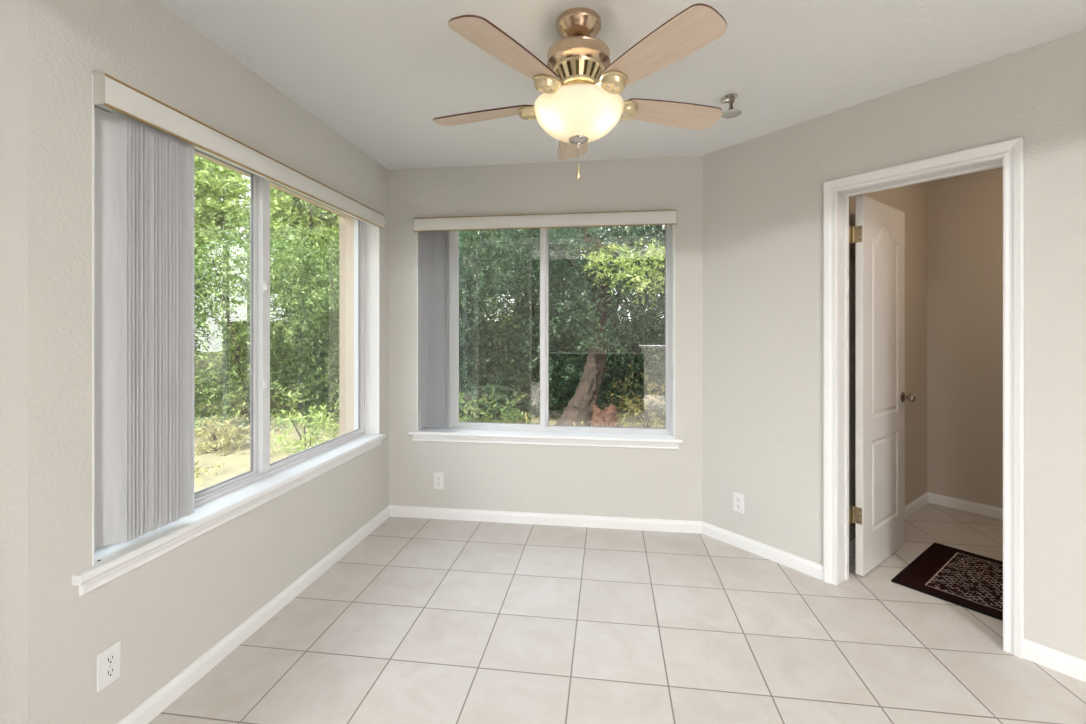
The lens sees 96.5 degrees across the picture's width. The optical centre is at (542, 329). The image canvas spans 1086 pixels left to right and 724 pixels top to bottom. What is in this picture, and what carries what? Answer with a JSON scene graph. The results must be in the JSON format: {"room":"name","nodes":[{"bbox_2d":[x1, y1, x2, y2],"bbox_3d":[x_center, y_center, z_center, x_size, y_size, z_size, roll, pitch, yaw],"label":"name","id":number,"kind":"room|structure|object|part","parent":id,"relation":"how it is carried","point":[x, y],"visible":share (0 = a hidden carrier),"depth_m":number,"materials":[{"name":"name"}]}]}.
{"room":"empty dining room","nodes":[
{"label":"empty dining room","id":0,"kind":"room"},
{"bbox_2d":[0,0,388,723],"bbox_3d":[-1.375,0.197,2.375,0.290,2.640,2.144,0,0,8],"label":"wall","id":1,"kind":"structure","parent":0,"point":[166,612],"depth_m":1.43,"materials":[{"name":"grey paint"}]},
{"bbox_2d":[97,641,120,691],"bbox_3d":[-1.344,1.044,1.501,0.009,0.114,0.070,0,0,8],"label":"wall outlet","id":2,"kind":"object","parent":1,"relation":"attached to","point":[108,660],"visible":1,"depth_m":1.50,"materials":[{"name":"white plastic"}]},
{"bbox_2d":[104,653,115,665],"bbox_3d":[-1.341,1.024,1.501,0.002,0.027,0.034,0,0,8],"label":"socket","id":3,"kind":"object","parent":2,"relation":"attached to","point":[109,658],"depth_m":1.50,"materials":[{"name":"white plastic"}]},
{"bbox_2d":[104,666,115,678],"bbox_3d":[-1.341,1.064,1.501,0.002,0.027,0.034,0,0,8],"label":"socket","id":4,"kind":"object","parent":2,"relation":"attached to","point":[109,671],"depth_m":1.50,"materials":[{"name":"white plastic"}]},
{"bbox_2d":[72,70,385,595],"bbox_3d":[-1.300,0.003,2.359,0.204,1.561,1.918,0,0,8],"label":"window","id":5,"kind":"structure","parent":1,"relation":"in","point":[218,504],"depth_m":2.33,"materials":[{"name":"white paint"}]},
{"bbox_3d":[-1.441,-0.031,1.925,0.024,1.450,0.853,0,0,8],"label":"sash","id":6,"kind":"part","parent":5,"relation":"part of","materials":[{"name":"white plastic"}]},
{"bbox_3d":[-1.266,0.726,2.354,0.135,0.028,1.918,0,0,8],"label":"sill","id":7,"kind":"part","parent":5,"relation":"part of","materials":[{"name":"white paint"}]},
{"bbox_3d":[-1.364,-0.033,2.384,0.070,1.490,1.829,0,0,8],"label":"frame","id":8,"kind":"part","parent":5,"relation":"part of","materials":[{"name":"white plastic"}]},
{"bbox_2d":[93,72,384,547],"bbox_3d":[-1.241,-0.042,2.367,0.103,1.455,1.835,0,0,8],"label":"vertical blind","id":9,"kind":"object","parent":5,"relation":"attached to","point":[144,151],"visible":0.98,"depth_m":1.62,"materials":[{"name":"white plastic"}]},
{"bbox_3d":[-1.293,-0.031,2.796,0.024,1.450,0.950,0,0,8],"label":"sash","id":10,"kind":"part","parent":5,"relation":"part of","materials":[{"name":"white plastic"}]},
{"bbox_2d":[117,506,389,723],"bbox_3d":[-1.225,1.280,2.355,0.013,0.074,2.144,0,0,8],"label":"baseboard","id":11,"kind":"structure","parent":1,"relation":"attached to","point":[161,699],"depth_m":2.02,"materials":[{"name":"white paint"}]},
{"bbox_2d":[389,155,702,520],"bbox_3d":[0.021,0.197,3.414,2.778,2.640,0.290,0,0,8],"label":"wall","id":12,"kind":"structure","parent":0,"point":[667,484],"depth_m":3.26,"materials":[{"name":"grey paint"}]},
{"bbox_2d":[434,473,443,488],"bbox_3d":[-0.724,1.055,3.365,0.070,0.114,0.009,0,0,8],"label":"wall outlet","id":13,"kind":"object","parent":12,"relation":"attached to","point":[438,477],"visible":1,"depth_m":3.36,"materials":[{"name":"white plastic"}]},
{"bbox_2d":[408,225,682,448],"bbox_3d":[-0.005,0.003,3.340,1.851,1.561,0.204,0,0,8],"label":"window","id":14,"kind":"structure","parent":12,"relation":"in","point":[543,433],"depth_m":3.30,"materials":[{"name":"white paint"}]},
{"bbox_3d":[-0.410,-0.031,3.447,0.863,1.450,0.024,0,0,8],"label":"sash","id":15,"kind":"part","parent":14,"relation":"part of","materials":[{"name":"white plastic"}]},
{"bbox_2d":[413,209,676,427],"bbox_3d":[-0.011,-0.042,3.287,1.775,1.455,0.110,0,0,8],"label":"vertical blind","id":16,"kind":"object","parent":14,"relation":"attached to","point":[438,236],"visible":1,"depth_m":3.38,"materials":[{"name":"white plastic"}]},
{"bbox_3d":[-0.009,0.726,3.306,1.851,0.028,0.135,0,0,8],"label":"sill","id":17,"kind":"part","parent":14,"relation":"part of","materials":[{"name":"white paint"}]},
{"bbox_3d":[0.428,-0.031,3.364,0.856,1.450,0.024,0,0,8],"label":"sash","id":18,"kind":"part","parent":14,"relation":"part of","materials":[{"name":"white plastic"}]},
{"bbox_2d":[389,505,701,533],"bbox_3d":[-0.029,1.280,3.268,2.138,0.074,0.013,0,0,8],"label":"baseboard","id":19,"kind":"structure","parent":12,"relation":"attached to","point":[682,526],"depth_m":3.25,"materials":[{"name":"white paint"}]},
{"bbox_2d":[148,503,1085,723],"bbox_3d":[0.438,1.377,0.067,7.550,0.120,10.950,0,0,8],"label":"floor","id":20,"kind":"structure","parent":0,"point":[423,620],"depth_m":2.04,"materials":[{"name":"tile"}]},
{"bbox_2d":[891,542,1002,620],"bbox_3d":[2.468,1.311,2.273,0.735,0.011,1.192,0,0,-37],"label":"rug","id":21,"kind":"object","parent":20,"relation":"on","point":[968,580],"visible":0.59,"depth_m":2.54,"materials":[{"name":"black fabric"}]},
{"bbox_2d":[155,0,1085,229],"bbox_3d":[0.789,-1.428,2.658,7.550,0.610,5.720,0,0,8],"label":"ceiling","id":22,"kind":"structure","parent":0,"point":[377,73],"depth_m":1.99,"materials":[{"name":"white paint"}]},
{"bbox_2d":[433,3,726,179],"bbox_3d":[0.117,-0.834,1.802,1.133,0.578,1.119,0,0,8],"label":"ceiling fan","id":23,"kind":"object","parent":22,"relation":"hanging from","point":[572,108],"visible":1,"depth_m":1.66,"materials":[{"name":"brown wood"}]},
{"bbox_3d":[-0.227,-0.836,1.895,0.426,0.006,0.140,0,12,19],"label":"blade","id":24,"kind":"part","parent":23,"relation":"part of","materials":[{"name":"brown wood"}]},
{"bbox_3d":[-0.099,-0.836,1.469,0.140,0.006,0.426,15,9,36],"label":"blade","id":25,"kind":"part","parent":23,"relation":"part of","materials":[{"name":"brown wood"}]},
{"bbox_3d":[-0.010,-0.834,1.819,0.177,0.070,0.094,0,12,19],"label":"blade arm","id":26,"kind":"part","parent":23,"relation":"part of","materials":[{"name":"gold metal"}]},
{"bbox_3d":[0.040,-0.834,1.652,0.094,0.070,0.177,15,9,36],"label":"blade arm","id":27,"kind":"part","parent":23,"relation":"part of","materials":[{"name":"gold metal"}]},
{"bbox_3d":[0.138,-0.836,2.148,0.140,0.006,0.426,-12,0,1],"label":"blade","id":28,"kind":"part","parent":23,"relation":"part of","materials":[{"name":"brown wood"}]},
{"bbox_3d":[0.130,-0.755,1.770,0.326,0.120,0.326,0,0,8],"label":"lamp shade","id":29,"kind":"part","parent":23,"relation":"part of","materials":[{"name":"white glass"}]},
{"bbox_3d":[0.214,-0.834,1.648,0.094,0.070,0.177,15,-8,-34],"label":"blade arm","id":30,"kind":"part","parent":23,"relation":"part of","materials":[{"name":"gold metal"}]},
{"bbox_3d":[0.272,-0.834,1.812,0.177,0.070,0.094,0,-12,-17],"label":"blade arm","id":31,"kind":"part","parent":23,"relation":"part of","materials":[{"name":"gold metal"}]},
{"bbox_3d":[0.345,-0.836,1.460,0.140,0.006,0.426,15,-8,-34],"label":"blade","id":32,"kind":"part","parent":23,"relation":"part of","materials":[{"name":"brown wood"}]},
{"bbox_3d":[0.492,-0.836,1.879,0.426,0.006,0.140,0,-12,-17],"label":"blade","id":33,"kind":"part","parent":23,"relation":"part of","materials":[{"name":"brown wood"}]},
{"bbox_2d":[721,93,741,117],"bbox_3d":[0.906,-1.078,2.333,0.098,0.089,0.098,0,0,8],"label":"sprinkler","id":34,"kind":"object","parent":22,"relation":"attached to","point":[729,98],"visible":0.98,"depth_m":2.32,"materials":[{"name":"silver metal"}]},
{"bbox_3d":[0.906,-1.081,2.333,0.034,0.068,0.034,0,0,8],"label":"stem","id":35,"kind":"part","parent":34,"relation":"part of","materials":[{"name":"silver metal"}]},
{"bbox_3d":[0.906,-1.118,2.333,0.062,0.010,0.062,0,0,8],"label":"mounting plate","id":36,"kind":"part","parent":34,"relation":"part of","materials":[{"name":"silver metal"}]},
{"bbox_2d":[850,182,926,540],"bbox_3d":[2.219,0.097,3.218,1.715,2.440,0.100,0,0,-37],"label":"wall","id":37,"kind":"structure","parent":0,"point":[911,200],"depth_m":3.50,"materials":[{"name":"beige paint"}]},
{"bbox_2d":[850,492,928,555],"bbox_3d":[2.253,1.280,3.173,1.715,0.074,0.013,0,0,-37],"label":"baseboard","id":38,"kind":"structure","parent":37,"relation":"attached to","point":[912,507],"depth_m":3.47,"materials":[{"name":"white paint"}]},
{"bbox_2d":[703,29,1085,660],"bbox_3d":[1.798,0.097,2.238,0.140,2.440,2.350,0,0,-37],"label":"wall","id":39,"kind":"structure","parent":0,"point":[763,195],"depth_m":2.46,"materials":[{"name":"grey paint"}]},
{"bbox_2d":[733,492,743,513],"bbox_3d":[1.182,1.051,2.927,0.009,0.114,0.070,0,0,-37],"label":"wall outlet","id":40,"kind":"object","parent":39,"relation":"attached to","point":[738,499],"visible":1,"depth_m":2.92,"materials":[{"name":"white plastic"}]},
{"bbox_2d":[702,521,822,579],"bbox_3d":[1.252,1.280,2.830,0.013,0.074,0.745,0,0,-37],"label":"baseboard","id":41,"kind":"structure","parent":39,"relation":"attached to","point":[808,567],"depth_m":2.78,"materials":[{"name":"white paint"}]},
{"bbox_2d":[849,195,915,575],"bbox_3d":[1.920,0.300,2.758,0.688,2.018,0.164,0,0,-37],"label":"door","id":42,"kind":"structure","parent":39,"relation":"in","point":[878,234],"depth_m":2.71,"materials":[{"name":"white paint"}]},
{"bbox_3d":[2.188,0.409,2.899,0.064,0.064,0.064,0,0,-37],"label":"knob","id":43,"kind":"part","parent":42,"relation":"part of","materials":[{"name":"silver metal"}]},
{"bbox_2d":[837,157,1002,584],"bbox_3d":[1.761,0.299,2.288,0.140,2.036,0.650,0,0,-37],"label":"trim","id":44,"kind":"structure","parent":39,"relation":"attached to","point":[843,196],"depth_m":2.52,"materials":[{"name":"white paint"}]},
{"bbox_2d":[823,137,1023,658],"bbox_3d":[1.698,0.274,2.238,0.022,2.086,0.748,0,0,-37],"label":"trim","id":45,"kind":"structure","parent":39,"relation":"attached to","point":[1012,151],"depth_m":1.99,"materials":[{"name":"white paint"}]},
{"bbox_2d":[1023,639,1085,681],"bbox_3d":[2.188,1.280,1.600,0.013,0.074,0.863,0,0,-37],"label":"baseboard","id":46,"kind":"structure","parent":39,"relation":"attached to","point":[1069,665],"depth_m":1.87,"materials":[{"name":"white paint"}]},
{"bbox_2d":[927,167,1002,507],"bbox_3d":[3.471,0.097,3.071,0.101,2.440,1.850,0,0,-37],"label":"wall","id":47,"kind":"structure","parent":0,"point":[965,212],"depth_m":3.51,"materials":[{"name":"beige paint"}]},
{"bbox_2d":[928,492,1002,518],"bbox_3d":[3.426,1.280,3.037,0.013,0.074,1.650,0,0,-37],"label":"baseboard","id":48,"kind":"structure","parent":47,"relation":"attached to","point":[987,510],"depth_m":3.50,"materials":[{"name":"white paint"}]},
{"bbox_3d":[2.068,0.097,2.003,0.004,2.440,1.650,0,0,-37],"label":"wall","id":49,"kind":"structure","parent":0,"visible":0},
{"bbox_2d":[849,197,849,575],"bbox_3d":[1.829,0.274,2.338,0.021,2.086,0.748,0,0,-37],"label":"trim","id":50,"kind":"structure","parent":49,"relation":"attached to","point":[849,197],"depth_m":2.59,"materials":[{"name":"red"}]},
{"label":"outside","id":51,"kind":"structure","parent":0,"visible":0},
{"bbox_2d":[194,385,664,492],"bbox_3d":[1.344,1.472,9.909,44.000,0.050,40.000,0,0,8],"label":"ground","id":52,"kind":"structure","parent":51,"point":[237,463],"depth_m":6.39,"materials":[{"name":"soil"}]},
{"bbox_2d":[194,242,231,396],"bbox_3d":[-7.442,-0.206,9.232,1.701,4.252,4.175,0,0,8],"label":"shrub","id":53,"kind":"object","parent":52,"relation":"on","point":[201,242],"visible":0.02,"depth_m":10.12,"materials":[{"name":"green plant"}]},
{"bbox_2d":[194,154,249,341],"bbox_3d":[-7.865,-1.576,9.889,4.035,6.149,3.629,0,0,32],"label":"tree","id":54,"kind":"object","parent":52,"relation":"on","point":[203,213],"visible":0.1,"depth_m":9.60,"materials":[{"name":"green plant"}]},
{"bbox_2d":[194,412,249,455],"bbox_3d":[-3.935,1.375,5.896,0.691,0.713,0.825,0,0,8],"label":"plant","id":55,"kind":"object","parent":52,"relation":"on","point":[228,429],"visible":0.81,"depth_m":5.84,"materials":[{"name":"green plant"}]},
{"bbox_3d":[-3.949,1.356,5.849,0.202,0.263,0.136,0,0,8],"label":"stem","id":56,"kind":"part","parent":55,"relation":"part of","materials":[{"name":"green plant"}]},
{"bbox_2d":[196,321,249,385],"bbox_3d":[-8.652,0.617,7.039,0.060,1.720,13.625,0,0,8],"label":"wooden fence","id":57,"kind":"object","parent":52,"relation":"on","point":[213,321],"visible":0.02,"depth_m":11.83,"materials":[{"name":"wood"}]},
{"bbox_2d":[194,209,338,436],"bbox_3d":[-4.511,-0.036,7.494,3.028,3.798,2.862,0,0,4],"label":"shrub","id":58,"kind":"object","parent":52,"relation":"on","point":[233,334],"visible":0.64,"depth_m":7.27,"materials":[{"name":"green plant"}]},
{"bbox_3d":[-4.675,0.168,7.387,1.277,2.655,1.050,0,0,8],"label":"stem","id":59,"kind":"part","parent":58,"relation":"part of","materials":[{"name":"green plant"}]},
{"bbox_2d":[194,158,338,388],"bbox_3d":[-5.245,-1.701,11.175,5.366,6.403,3.811,0,0,-10],"label":"tree","id":60,"kind":"object","parent":52,"relation":"on","point":[301,214],"visible":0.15,"depth_m":10.05,"materials":[{"name":"green plant"}]},
{"bbox_3d":[-5.347,-0.992,10.788,1.685,4.984,1.555,0,0,8],"label":"stem","id":61,"kind":"part","parent":60,"relation":"part of","materials":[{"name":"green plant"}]},
{"bbox_2d":[213,226,338,412],"bbox_3d":[-5.050,-0.085,9.292,2.953,3.906,2.125,0,0,11],"label":"shrub","id":62,"kind":"object","parent":52,"relation":"on","point":[313,232],"visible":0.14,"depth_m":9.27,"materials":[{"name":"green plant"}]},
{"bbox_3d":[-4.976,0.205,9.299,1.036,2.578,0.730,0,0,8],"label":"stem","id":63,"kind":"part","parent":62,"relation":"part of","materials":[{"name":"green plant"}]},
{"bbox_2d":[270,392,338,453],"bbox_3d":[-2.806,1.189,5.799,1.013,0.935,0.966,0,0,8],"label":"plant","id":64,"kind":"object","parent":52,"relation":"on","point":[318,426],"visible":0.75,"depth_m":5.68,"materials":[{"name":"green plant"}]},
{"bbox_3d":[-2.782,1.252,5.712,0.316,0.475,0.308,0,0,8],"label":"stem","id":65,"kind":"part","parent":64,"relation":"part of","materials":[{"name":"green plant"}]},
{"bbox_2d":[274,239,338,420],"bbox_3d":[-3.132,-0.025,8.426,2.804,3.714,2.533,0,0,-4],"label":"shrub","id":66,"kind":"object","parent":52,"relation":"on","point":[333,354],"visible":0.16,"depth_m":7.83,"materials":[{"name":"green plant"}]},
{"bbox_3d":[-3.181,0.167,8.436,1.097,2.654,0.746,0,0,-24],"label":"stem","id":67,"kind":"part","parent":66,"relation":"part of","materials":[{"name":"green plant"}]},
{"bbox_2d":[330,398,338,433],"bbox_3d":[-2.013,1.143,5.944,1.074,1.130,1.220,0,0,-27],"label":"plant","id":68,"kind":"object","parent":52,"relation":"on","point":[338,398],"visible":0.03,"depth_m":5.80,"materials":[{"name":"green plant"}]},
{"bbox_2d":[194,412,658,481],"bbox_3d":[-0.994,1.492,5.726,8.936,0.600,5.640,0,0,8],"label":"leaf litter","id":69,"kind":"object","parent":52,"relation":"on","point":[197,469],"visible":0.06,"depth_m":5.69,"materials":[{"name":"beige plant"}]},
{"bbox_2d":[459,392,491,421],"bbox_3d":[-1.259,1.204,5.647,0.948,1.174,1.369,0,0,-39],"label":"plant","id":70,"kind":"object","parent":52,"relation":"on","point":[460,397],"visible":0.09,"depth_m":5.58,"materials":[{"name":"green plant"}]},
{"bbox_2d":[291,321,664,385],"bbox_3d":[0.708,0.617,12.539,17.033,1.720,0.060,0,0,8],"label":"bush","id":71,"kind":"object","parent":52,"relation":"on","point":[502,347],"visible":0.02,"depth_m":12.77,"materials":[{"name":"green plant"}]},
{"bbox_2d":[458,230,514,391],"bbox_3d":[-2.245,-1.541,10.720,3.592,6.724,3.651,0,0,-31],"label":"tree","id":72,"kind":"object","parent":52,"relation":"on","point":[497,265],"visible":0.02,"depth_m":10.55,"materials":[{"name":"green plant"}]},
{"bbox_2d":[459,230,518,421],"bbox_3d":[-1.520,-0.107,7.462,2.260,3.819,2.248,0,0,-29],"label":"shrub","id":73,"kind":"object","parent":52,"relation":"on","point":[472,388],"visible":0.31,"depth_m":7.39,"materials":[{"name":"green plant"}]},
{"bbox_3d":[-1.529,0.204,7.297,1.110,2.578,0.591,0,0,8],"label":"stem","id":74,"kind":"part","parent":73,"relation":"part of","materials":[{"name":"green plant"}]},
{"bbox_2d":[467,391,536,422],"bbox_3d":[-0.355,1.207,5.716,0.924,0.950,0.816,0,0,43],"label":"plant","id":75,"kind":"object","parent":52,"relation":"on","point":[505,420],"visible":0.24,"depth_m":5.72,"materials":[{"name":"green plant"}]},
{"bbox_2d":[469,229,591,390],"bbox_3d":[-0.292,-1.734,11.549,4.215,6.687,2.654,0,0,8],"label":"tree","id":76,"kind":"object","parent":52,"relation":"on","point":[509,314],"visible":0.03,"depth_m":11.26,"materials":[{"name":"green plant"}]},
{"bbox_3d":[-0.160,-0.993,11.786,1.257,4.983,1.157,0,0,-25],"label":"stem","id":77,"kind":"part","parent":76,"relation":"part of","materials":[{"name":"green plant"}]},
{"bbox_2d":[459,227,607,418],"bbox_3d":[-0.103,-0.139,8.672,2.714,4.446,2.371,0,0,8],"label":"shrub","id":78,"kind":"object","parent":52,"relation":"on","point":[535,373],"visible":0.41,"depth_m":8.34,"materials":[{"name":"green plant"}]},
{"bbox_3d":[0.049,0.130,8.742,0.985,2.728,0.883,0,0,-19],"label":"stem","id":79,"kind":"part","parent":78,"relation":"part of","materials":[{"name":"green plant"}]},
{"bbox_2d":[457,225,664,425],"bbox_3d":[0.418,-0.513,6.982,4.907,4.360,3.580,0,0,8],"label":"leaning tree","id":80,"kind":"object","parent":52,"relation":"on","point":[579,408],"visible":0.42,"depth_m":6.72,"materials":[{"name":"green plant"}]},
{"bbox_2d":[502,287,639,388],"bbox_3d":[0.704,0.043,11.978,3.604,3.795,1.404,0,0,5],"label":"shrub","id":81,"kind":"object","parent":52,"relation":"on","point":[612,356],"visible":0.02,"depth_m":11.84,"materials":[{"name":"green plant"}]},
{"bbox_2d":[525,225,664,410],"bbox_3d":[1.651,-0.672,10.169,3.958,6.126,3.636,0,0,-31],"label":"tree","id":82,"kind":"object","parent":52,"relation":"on","point":[634,349],"visible":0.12,"depth_m":9.79,"materials":[{"name":"green plant"}]},
{"bbox_3d":[1.795,-0.543,9.947,1.750,4.082,1.061,0,0,8],"label":"stem","id":83,"kind":"part","parent":82,"relation":"part of","materials":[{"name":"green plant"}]},
{"bbox_2d":[590,403,618,426],"bbox_3d":[0.827,1.270,6.591,0.599,0.551,0.556,0,0,8],"label":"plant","id":84,"kind":"object","parent":52,"relation":"on","point":[606,417],"visible":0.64,"depth_m":6.45,"materials":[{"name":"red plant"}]},
{"bbox_2d":[605,363,664,427],"bbox_3d":[1.544,1.157,7.174,1.135,1.295,1.090,0,0,-23],"label":"plant","id":85,"kind":"object","parent":52,"relation":"on","point":[652,396],"visible":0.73,"depth_m":7.13,"materials":[{"name":"green plant"}]},
{"bbox_3d":[1.516,1.159,7.113,0.426,0.664,0.436,0,0,8],"label":"stem","id":86,"kind":"part","parent":85,"relation":"part of","materials":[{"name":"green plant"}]},
{"bbox_2d":[620,283,664,391],"bbox_3d":[3.513,-0.008,11.601,3.548,4.115,1.477,0,0,8],"label":"shrub","id":87,"kind":"object","parent":52,"relation":"on","point":[657,283],"visible":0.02,"depth_m":11.64,"materials":[{"name":"green plant"}]},
{"bbox_2d":[634,267,664,416],"bbox_3d":[2.827,-0.192,7.977,2.537,3.978,2.365,0,0,23],"label":"shrub","id":88,"kind":"object","parent":52,"relation":"on","point":[658,406],"visible":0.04,"depth_m":8.03,"materials":[{"name":"yellow-green leaf"},{"name":"bark"}]}
]}

